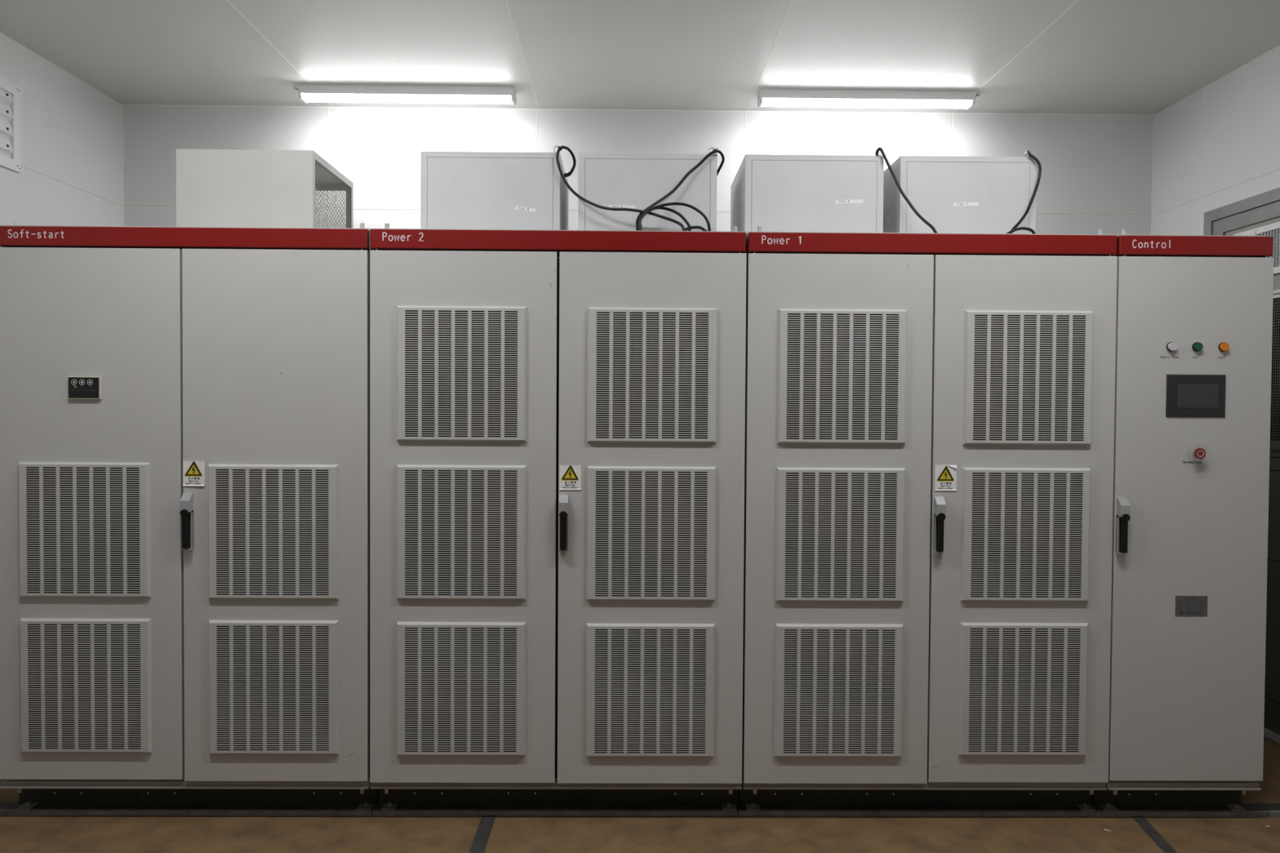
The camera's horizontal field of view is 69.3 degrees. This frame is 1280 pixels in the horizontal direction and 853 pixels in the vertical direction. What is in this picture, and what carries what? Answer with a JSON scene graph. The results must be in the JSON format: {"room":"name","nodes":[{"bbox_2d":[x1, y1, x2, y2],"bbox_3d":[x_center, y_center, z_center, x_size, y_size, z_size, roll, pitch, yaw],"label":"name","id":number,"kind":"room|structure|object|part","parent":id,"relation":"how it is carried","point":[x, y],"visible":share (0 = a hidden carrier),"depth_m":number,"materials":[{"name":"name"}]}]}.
{"room":"electrical equipment room","nodes":[
{"label":"electrical equipment room","id":0,"kind":"room"},
{"bbox_2d":[0,31,123,226],"bbox_3d":[-2.820,-0.108,0.416,0.104,3.083,9.300,0,1,-1],"label":"wall","id":1,"kind":"structure","parent":0,"point":[71,174],"depth_m":4.50,"materials":[{"name":"white paint"}]},
{"bbox_2d":[0,76,21,172],"bbox_3d":[-2.797,-1.333,3.882,0.015,0.385,0.584,0,1,-1],"label":"air vent","id":2,"kind":"object","parent":1,"relation":"in","point":[10,92],"visible":1,"depth_m":4.11,"materials":[{"name":"white"}]},
{"bbox_2d":[122,104,1153,235],"bbox_3d":[-0.002,-0.195,5.146,5.848,3.083,0.102,0,1,-1],"label":"wall","id":3,"kind":"structure","parent":0,"point":[1096,174],"depth_m":5.07,"materials":[{"name":"white paint"}]},
{"bbox_2d":[0,0,1279,114],"bbox_3d":[0.061,-1.681,0.414,5.848,0.102,9.500,0,1,-1],"label":"ceiling","id":4,"kind":"structure","parent":0,"point":[1020,56],"depth_m":4.19,"materials":[{"name":"white paint"}]},
{"bbox_2d":[294,84,516,105],"bbox_3d":[-1.207,-1.702,4.750,1.131,0.067,0.100,0,1,-1],"label":"ceiling light","id":5,"kind":"object","parent":4,"relation":"attached to","point":[306,92],"visible":1,"depth_m":4.71,"materials":[{"name":"white"}]},
{"bbox_2d":[301,93,512,103],"bbox_3d":[-1.189,-1.681,4.751,1.066,0.019,0.092,0,1,-1],"label":"diffuser","id":6,"kind":"object","parent":5,"relation":"attached to","point":[439,98],"depth_m":4.72,"materials":[{"name":"white plastic"}]},
{"bbox_2d":[757,88,979,109],"bbox_3d":[1.183,-1.688,4.778,1.142,0.067,0.100,0,1,-1],"label":"ceiling light","id":7,"kind":"object","parent":4,"relation":"attached to","point":[766,97],"visible":1,"depth_m":4.73,"materials":[{"name":"white"}]},
{"bbox_2d":[760,97,972,108],"bbox_3d":[1.164,-1.667,4.778,1.077,0.019,0.092,0,1,-1],"label":"diffuser","id":8,"kind":"object","parent":7,"relation":"attached to","point":[931,103],"depth_m":4.74,"materials":[{"name":"white plastic"}]},
{"bbox_2d":[0,738,1279,852],"bbox_3d":[0.042,1.500,0.484,5.848,0.100,9.500,0,1,-1],"label":"floor","id":9,"kind":"structure","parent":0,"point":[18,833],"depth_m":3.17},
{"bbox_2d":[0,220,378,810],"bbox_3d":[-1.589,0.309,3.922,1.279,2.074,1.536,0,1,-1],"label":"tall cabinet","id":10,"kind":"object","parent":9,"relation":"on","point":[184,411],"visible":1,"depth_m":3.19,"materials":[{"name":"grey metal"}]},
{"bbox_3d":[-2.182,1.348,3.297,0.048,0.016,0.046,0,1,-1],"label":"anchor plate","id":11,"kind":"part","parent":10,"relation":"part of","materials":[{"name":"metal"}]},
{"bbox_2d":[71,379,78,385],"bbox_3d":[-1.932,-0.151,3.162,0.020,0.020,0.005,0,1,-1],"label":"lamp","id":12,"kind":"object","parent":10,"relation":"attached to","point":[73,382],"depth_m":3.16,"materials":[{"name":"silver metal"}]},
{"bbox_2d":[79,379,85,385],"bbox_3d":[-1.905,-0.151,3.162,0.020,0.020,0.005,0,1,-1],"label":"lamp","id":13,"kind":"object","parent":10,"relation":"attached to","point":[82,382],"depth_m":3.16,"materials":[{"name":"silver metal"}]},
{"bbox_2d":[18,462,151,597],"bbox_3d":[-1.910,0.356,3.180,0.448,0.467,0.014,0,1,-1],"label":"vent grille","id":14,"kind":"object","parent":10,"relation":"attached to","point":[85,527],"depth_m":3.18,"materials":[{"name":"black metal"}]},
{"bbox_3d":[-1.903,-0.133,3.170,0.111,0.078,0.012,0,1,-1],"label":"indicator panel","id":15,"kind":"part","parent":10,"relation":"part of","materials":[{"name":"black plastic"}]},
{"bbox_2d":[20,617,151,752],"bbox_3d":[-1.913,0.896,3.192,0.448,0.467,0.014,0,1,-1],"label":"vent grille","id":16,"kind":"object","parent":10,"relation":"attached to","point":[86,683],"depth_m":3.19,"materials":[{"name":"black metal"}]},
{"bbox_2d":[87,379,93,385],"bbox_3d":[-1.879,-0.151,3.162,0.020,0.020,0.005,0,1,-1],"label":"lamp","id":17,"kind":"object","parent":10,"relation":"attached to","point":[90,382],"depth_m":3.16,"materials":[{"name":"silver metal"}]},
{"bbox_3d":[-1.902,0.306,3.198,0.636,1.837,0.024,0,1,-1],"label":"cabinet door","id":18,"kind":"part","parent":10,"relation":"part of","materials":[{"name":"white metal"}]},
{"bbox_3d":[-1.556,0.350,3.171,0.026,0.134,0.032,0,1,-1],"label":"handle lever","id":19,"kind":"part","parent":10,"relation":"part of","materials":[{"name":"black plastic"}]},
{"bbox_3d":[-1.586,1.250,3.231,1.279,0.022,0.020,0,1,-1],"label":"frame","id":20,"kind":"part","parent":10,"relation":"part of","materials":[{"name":"grey metal"}]},
{"bbox_2d":[176,149,353,227],"bbox_3d":[-1.463,-0.864,3.665,0.503,0.326,0.500,0,1,-1],"label":"ventilation hood","id":21,"kind":"object","parent":10,"relation":"on","point":[215,188],"visible":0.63,"depth_m":3.42,"materials":[{"name":"silver metal"}]},
{"bbox_3d":[-1.466,-0.866,3.911,0.492,0.320,0.003,0,1,-1],"label":"panel","id":22,"kind":"part","parent":21,"relation":"part of","materials":[{"name":"silver metal"}]},
{"bbox_3d":[-1.216,-0.859,3.668,0.003,0.320,0.490,0,1,-1],"label":"panel","id":23,"kind":"part","parent":21,"relation":"part of","materials":[{"name":"silver metal"}]},
{"bbox_2d":[208,463,338,599],"bbox_3d":[-1.264,0.364,3.188,0.448,0.467,0.014,0,1,-1],"label":"vent grille","id":24,"kind":"object","parent":10,"relation":"attached to","point":[273,528],"depth_m":3.18,"materials":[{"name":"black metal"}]},
{"bbox_2d":[208,620,339,754],"bbox_3d":[-1.267,0.904,3.200,0.448,0.467,0.014,0,1,-1],"label":"vent grille","id":25,"kind":"object","parent":10,"relation":"attached to","point":[274,685],"depth_m":3.20,"materials":[{"name":"grey metal"}]},
{"bbox_3d":[-1.259,0.313,3.205,0.633,1.842,0.024,0,1,-1],"label":"cabinet door","id":26,"kind":"part","parent":10,"relation":"part of","materials":[{"name":"grey metal"}]},
{"bbox_3d":[-0.982,1.355,3.311,0.048,0.016,0.046,0,1,-1],"label":"anchor plate","id":27,"kind":"part","parent":10,"relation":"part of","materials":[{"name":"metal"}]},
{"bbox_2d":[468,815,495,852],"bbox_3d":[-0.518,1.420,1.657,0.048,0.002,3.262,0,1,-1],"label":"trim","id":28,"kind":"structure","parent":9,"relation":"on","point":[478,845],"depth_m":3.14,"materials":[{"name":"grey metal"}]},
{"bbox_2d":[369,222,746,810],"bbox_3d":[-0.294,0.317,3.937,1.296,2.074,1.536,0,1,-1],"label":"tall cabinet","id":29,"kind":"object","parent":9,"relation":"on","point":[557,417],"visible":1,"depth_m":3.20,"materials":[{"name":"grey metal"}]},
{"bbox_3d":[-0.896,1.356,3.312,0.048,0.016,0.046,0,1,-1],"label":"anchor plate","id":30,"kind":"part","parent":29,"relation":"part of","materials":[{"name":"metal"}]},
{"bbox_2d":[396,622,526,755],"bbox_3d":[-0.621,0.912,3.207,0.448,0.467,0.014,0,1,-1],"label":"vent grille","id":31,"kind":"object","parent":29,"relation":"attached to","point":[461,686],"depth_m":3.20,"materials":[{"name":"grey metal"}]},
{"bbox_2d":[396,464,526,599],"bbox_3d":[-0.617,0.367,3.195,0.448,0.467,0.014,0,1,-1],"label":"vent grille","id":32,"kind":"object","parent":29,"relation":"attached to","point":[461,529],"depth_m":3.19,"materials":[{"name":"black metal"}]},
{"bbox_2d":[396,305,527,442],"bbox_3d":[-0.614,-0.181,3.183,0.448,0.467,0.014,0,1,-1],"label":"vent grille","id":33,"kind":"object","parent":29,"relation":"attached to","point":[462,370],"depth_m":3.18,"materials":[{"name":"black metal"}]},
{"bbox_3d":[-0.613,0.319,3.213,0.642,1.846,0.024,0,1,-1],"label":"cabinet door","id":34,"kind":"part","parent":29,"relation":"part of","materials":[{"name":"grey metal"}]},
{"bbox_2d":[420,145,568,230],"bbox_3d":[-0.557,-0.874,3.675,0.514,0.358,0.501,0,1,-1],"label":"fan housing","id":35,"kind":"object","parent":29,"relation":"on","point":[460,190],"visible":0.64,"depth_m":3.43,"materials":[{"name":"white metal"}]},
{"bbox_3d":[-0.292,1.258,3.245,1.296,0.022,0.020,0,1,-1],"label":"frame","id":36,"kind":"part","parent":29,"relation":"part of","materials":[{"name":"grey metal"}]},
{"bbox_3d":[-0.264,0.357,3.186,0.026,0.134,0.032,0,1,-1],"label":"handle lever","id":37,"kind":"part","parent":29,"relation":"part of","materials":[{"name":"black plastic"}]},
{"bbox_2d":[555,145,684,230],"bbox_3d":[-0.008,-0.859,3.371,0.624,0.350,0.117,1,1,18],"label":"power cord","id":38,"kind":"object","parent":29,"relation":"on","point":[560,148],"visible":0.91,"depth_m":3.39,"materials":[{"name":"black plastic"}]},
{"bbox_2d":[577,146,717,231],"bbox_3d":[0.026,-0.871,3.682,0.514,0.358,0.501,0,1,-1],"label":"fan housing","id":39,"kind":"object","parent":29,"relation":"on","point":[609,180],"visible":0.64,"depth_m":3.43,"materials":[{"name":"white metal"}]},
{"bbox_2d":[585,623,715,756],"bbox_3d":[0.035,0.919,3.215,0.448,0.467,0.014,0,1,-1],"label":"vent grille","id":40,"kind":"object","parent":29,"relation":"attached to","point":[650,688],"depth_m":3.21,"materials":[{"name":"grey metal"}]},
{"bbox_2d":[586,466,715,600],"bbox_3d":[0.039,0.372,3.203,0.448,0.467,0.014,0,1,-1],"label":"vent grille","id":41,"kind":"object","parent":29,"relation":"attached to","point":[651,531],"depth_m":3.20,"materials":[{"name":"grey metal"}]},
{"bbox_3d":[0.039,0.323,3.221,0.645,1.848,0.024,0,1,-1],"label":"cabinet door","id":42,"kind":"part","parent":29,"relation":"part of","materials":[{"name":"white metal"}]},
{"bbox_2d":[586,307,717,443],"bbox_3d":[0.042,-0.176,3.191,0.448,0.467,0.014,0,1,-1],"label":"vent grille","id":43,"kind":"object","parent":29,"relation":"attached to","point":[652,372],"depth_m":3.19,"materials":[{"name":"grey metal"}]},
{"bbox_2d":[635,147,724,231],"bbox_3d":[0.167,-0.855,3.373,0.370,0.345,0.158,0,1,-28],"label":"power cord","id":44,"kind":"object","parent":29,"relation":"on","point":[638,224],"visible":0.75,"depth_m":3.35,"materials":[{"name":"black plastic"}]},
{"bbox_2d":[681,226,707,231],"bbox_3d":[0.195,-0.699,3.288,0.103,0.030,0.010,0,1,-1],"label":"power cord","id":45,"kind":"object","parent":29,"relation":"on","point":[686,228],"visible":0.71,"depth_m":3.28,"materials":[{"name":"black plastic"}]},
{"bbox_3d":[0.321,1.363,3.326,0.048,0.016,0.046,0,1,-1],"label":"anchor plate","id":46,"kind":"part","parent":29,"relation":"part of","materials":[{"name":"metal"}]},
{"bbox_2d":[0,801,1279,817],"bbox_3d":[0.009,1.378,3.330,5.648,0.018,0.074,0,1,-1],"label":"trim","id":47,"kind":"structure","parent":9,"relation":"on","point":[6,808],"depth_m":3.31,"materials":[{"name":"black metal"}]},
{"bbox_2d":[737,226,1117,811],"bbox_3d":[1.001,0.324,3.952,1.281,2.074,1.536,0,1,-1],"label":"tall cabinet","id":48,"kind":"object","parent":9,"relation":"on","point":[929,443],"visible":1,"depth_m":3.21,"materials":[{"name":"grey metal"}]},
{"bbox_3d":[0.406,1.364,3.327,0.048,0.016,0.046,0,1,-1],"label":"anchor plate","id":49,"kind":"part","parent":48,"relation":"part of","materials":[{"name":"metal"}]},
{"bbox_2d":[730,148,884,233],"bbox_3d":[0.645,-0.867,3.689,0.515,0.358,0.501,0,1,-1],"label":"fan housing","id":50,"kind":"object","parent":48,"relation":"on","point":[775,193],"visible":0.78,"depth_m":3.44,"materials":[{"name":"white metal"}]},
{"bbox_3d":[0.648,-0.835,3.442,0.465,0.305,0.003,0,1,-1],"label":"panel","id":51,"kind":"part","parent":50,"relation":"part of","materials":[{"name":"white metal"}]},
{"bbox_3d":[0.690,0.327,3.228,0.642,1.847,0.024,0,1,-1],"label":"cabinet door","id":52,"kind":"part","parent":48,"relation":"part of","materials":[{"name":"grey metal"}]},
{"bbox_2d":[773,623,902,756],"bbox_3d":[0.692,0.922,3.222,0.448,0.467,0.014,0,1,-1],"label":"vent grille","id":53,"kind":"object","parent":48,"relation":"attached to","point":[838,687],"depth_m":3.22,"materials":[{"name":"grey metal"}]},
{"bbox_2d":[775,467,905,601],"bbox_3d":[0.696,0.377,3.210,0.448,0.467,0.014,0,1,-1],"label":"vent grille","id":54,"kind":"object","parent":48,"relation":"attached to","point":[840,532],"depth_m":3.21,"materials":[{"name":"grey metal"}]},
{"bbox_2d":[776,308,906,444],"bbox_3d":[0.699,-0.172,3.198,0.448,0.467,0.014,0,1,-1],"label":"vent grille","id":55,"kind":"object","parent":48,"relation":"attached to","point":[842,373],"depth_m":3.19,"materials":[{"name":"grey metal"}]},
{"bbox_2d":[875,146,937,232],"bbox_3d":[1.046,-0.854,3.364,0.374,0.355,0.091,1,1,15],"label":"power cord","id":56,"kind":"object","parent":48,"relation":"on","point":[880,148],"visible":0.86,"depth_m":3.40,"materials":[{"name":"black plastic"}]},
{"bbox_3d":[1.003,1.266,3.260,1.281,0.022,0.020,0,1,-1],"label":"frame","id":57,"kind":"part","parent":48,"relation":"part of","materials":[{"name":"grey metal"}]},
{"bbox_3d":[1.038,0.365,3.201,0.026,0.134,0.032,0,1,-1],"label":"handle lever","id":58,"kind":"part","parent":48,"relation":"part of","materials":[{"name":"black plastic"}]},
{"bbox_2d":[883,150,1041,233],"bbox_3d":[1.250,-0.860,3.583,0.565,0.360,0.727,0,1,-1],"label":"fan housing","id":59,"kind":"object","parent":48,"relation":"on","point":[955,194],"depth_m":3.45,"materials":[{"name":"white metal"}]},
{"bbox_3d":[1.222,-0.832,3.448,0.458,0.305,0.003,0,1,-1],"label":"panel","id":60,"kind":"part","parent":59,"relation":"part of","materials":[{"name":"white metal"}]},
{"bbox_3d":[1.408,-0.851,3.345,0.232,0.355,0.122,-1,2,-43],"label":"power cord","id":61,"kind":"part","parent":59,"relation":"part of","materials":[{"name":"black rubber"}]},
{"bbox_3d":[1.334,0.328,3.235,0.632,1.842,0.024,0,1,-1],"label":"cabinet door","id":62,"kind":"part","parent":48,"relation":"part of","materials":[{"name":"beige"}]},
{"bbox_2d":[958,622,1087,755],"bbox_3d":[1.339,0.919,3.230,0.448,0.467,0.014,0,1,-1],"label":"vent grille","id":63,"kind":"object","parent":48,"relation":"attached to","point":[1023,686],"depth_m":3.23,"materials":[{"name":"grey metal"}]},
{"bbox_2d":[960,467,1090,601],"bbox_3d":[1.343,0.378,3.218,0.448,0.467,0.014,0,1,-1],"label":"vent grille","id":64,"kind":"object","parent":48,"relation":"attached to","point":[1025,532],"depth_m":3.21,"materials":[{"name":"grey metal"}]},
{"bbox_2d":[962,310,1093,445],"bbox_3d":[1.346,-0.168,3.206,0.448,0.467,0.014,0,1,-1],"label":"vent grille","id":65,"kind":"object","parent":48,"relation":"attached to","point":[1028,375],"depth_m":3.20,"materials":[{"name":"grey metal"}]},
{"bbox_3d":[1.608,1.371,3.341,0.048,0.016,0.046,0,1,-1],"label":"anchor plate","id":66,"kind":"part","parent":48,"relation":"part of","materials":[{"name":"metal"}]},
{"bbox_2d":[1131,816,1177,852],"bbox_3d":[1.590,1.430,1.780,0.050,0.002,3.097,1,1,7],"label":"trim","id":67,"kind":"structure","parent":9,"relation":"on","point":[1142,822],"depth_m":3.17,"materials":[{"name":"grey metal"}]},
{"bbox_2d":[1091,229,1274,811],"bbox_3d":[1.918,0.330,3.962,0.541,2.074,1.536,0,1,-1],"label":"tall cabinet","id":68,"kind":"object","parent":9,"relation":"on","point":[1194,319],"visible":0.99,"depth_m":3.23,"materials":[{"name":"grey metal"}]},
{"bbox_3d":[1.693,1.371,3.342,0.048,0.016,0.046,0,1,-1],"label":"anchor plate","id":69,"kind":"part","parent":68,"relation":"part of","materials":[{"name":"metal"}]},
{"bbox_3d":[1.677,0.369,3.208,0.026,0.134,0.032,0,1,-1],"label":"handle lever","id":70,"kind":"part","parent":68,"relation":"part of","materials":[{"name":"black plastic"}]},
{"bbox_2d":[1166,342,1177,351],"bbox_3d":[1.846,-0.277,3.209,0.033,0.033,0.014,0,1,-1],"label":"light","id":71,"kind":"object","parent":68,"relation":"attached to","point":[1171,346],"depth_m":3.20,"materials":[{"name":"grey plastic"}]},
{"bbox_3d":[1.920,1.271,3.271,0.541,0.022,0.020,0,1,-1],"label":"frame","id":72,"kind":"part","parent":68,"relation":"part of","materials":[{"name":"grey metal"}]},
{"bbox_3d":[1.929,0.628,3.236,0.113,0.071,0.002,0,1,-1],"label":"rating plate","id":73,"kind":"part","parent":68,"relation":"part of","materials":[{"name":"grey metal"}]},
{"bbox_2d":[1191,342,1203,351],"bbox_3d":[1.936,-0.277,3.210,0.033,0.033,0.014,0,1,-1],"label":"light","id":74,"kind":"object","parent":68,"relation":"attached to","point":[1196,346],"depth_m":3.21,"materials":[{"name":"green plastic"}]},
{"bbox_2d":[1217,342,1229,351],"bbox_3d":[2.028,-0.276,3.211,0.033,0.033,0.014,0,1,-1],"label":"light","id":75,"kind":"object","parent":68,"relation":"attached to","point":[1222,346],"depth_m":3.21,"materials":[{"name":"orange plastic"}]},
{"bbox_3d":[2.155,1.374,3.347,0.048,0.016,0.046,0,1,-1],"label":"anchor plate","id":76,"kind":"part","parent":68,"relation":"part of","materials":[{"name":"metal"}]},
{"bbox_2d":[1151,44,1279,235],"bbox_3d":[2.923,-0.074,0.482,0.104,3.083,9.300,0,1,-1],"label":"wall","id":77,"kind":"structure","parent":0,"point":[1217,146],"depth_m":4.54,"materials":[{"name":"white paint"}]},
{"bbox_2d":[1203,186,1279,746],"bbox_3d":[2.810,0.174,3.840,0.050,2.438,1.566,0,1,-1],"label":"door","id":78,"kind":"structure","parent":77,"relation":"in","point":[1260,212],"depth_m":4.12,"materials":[{"name":"black metal"}]},
{"bbox_3d":[2.819,0.174,3.840,0.032,2.438,1.566,0,1,-1],"label":"frame","id":79,"kind":"part","parent":78,"relation":"part of","materials":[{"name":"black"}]},
{"bbox_3d":[2.802,1.378,3.867,0.050,0.030,1.566,0,1,-1],"label":"sill","id":80,"kind":"part","parent":78,"relation":"part of","materials":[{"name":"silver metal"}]},
{"bbox_3d":[2.819,-0.245,3.812,0.014,0.707,1.169,0,1,-1],"label":"panel","id":81,"kind":"part","parent":78,"relation":"part of","materials":[{"name":"black metal"}]}
]}

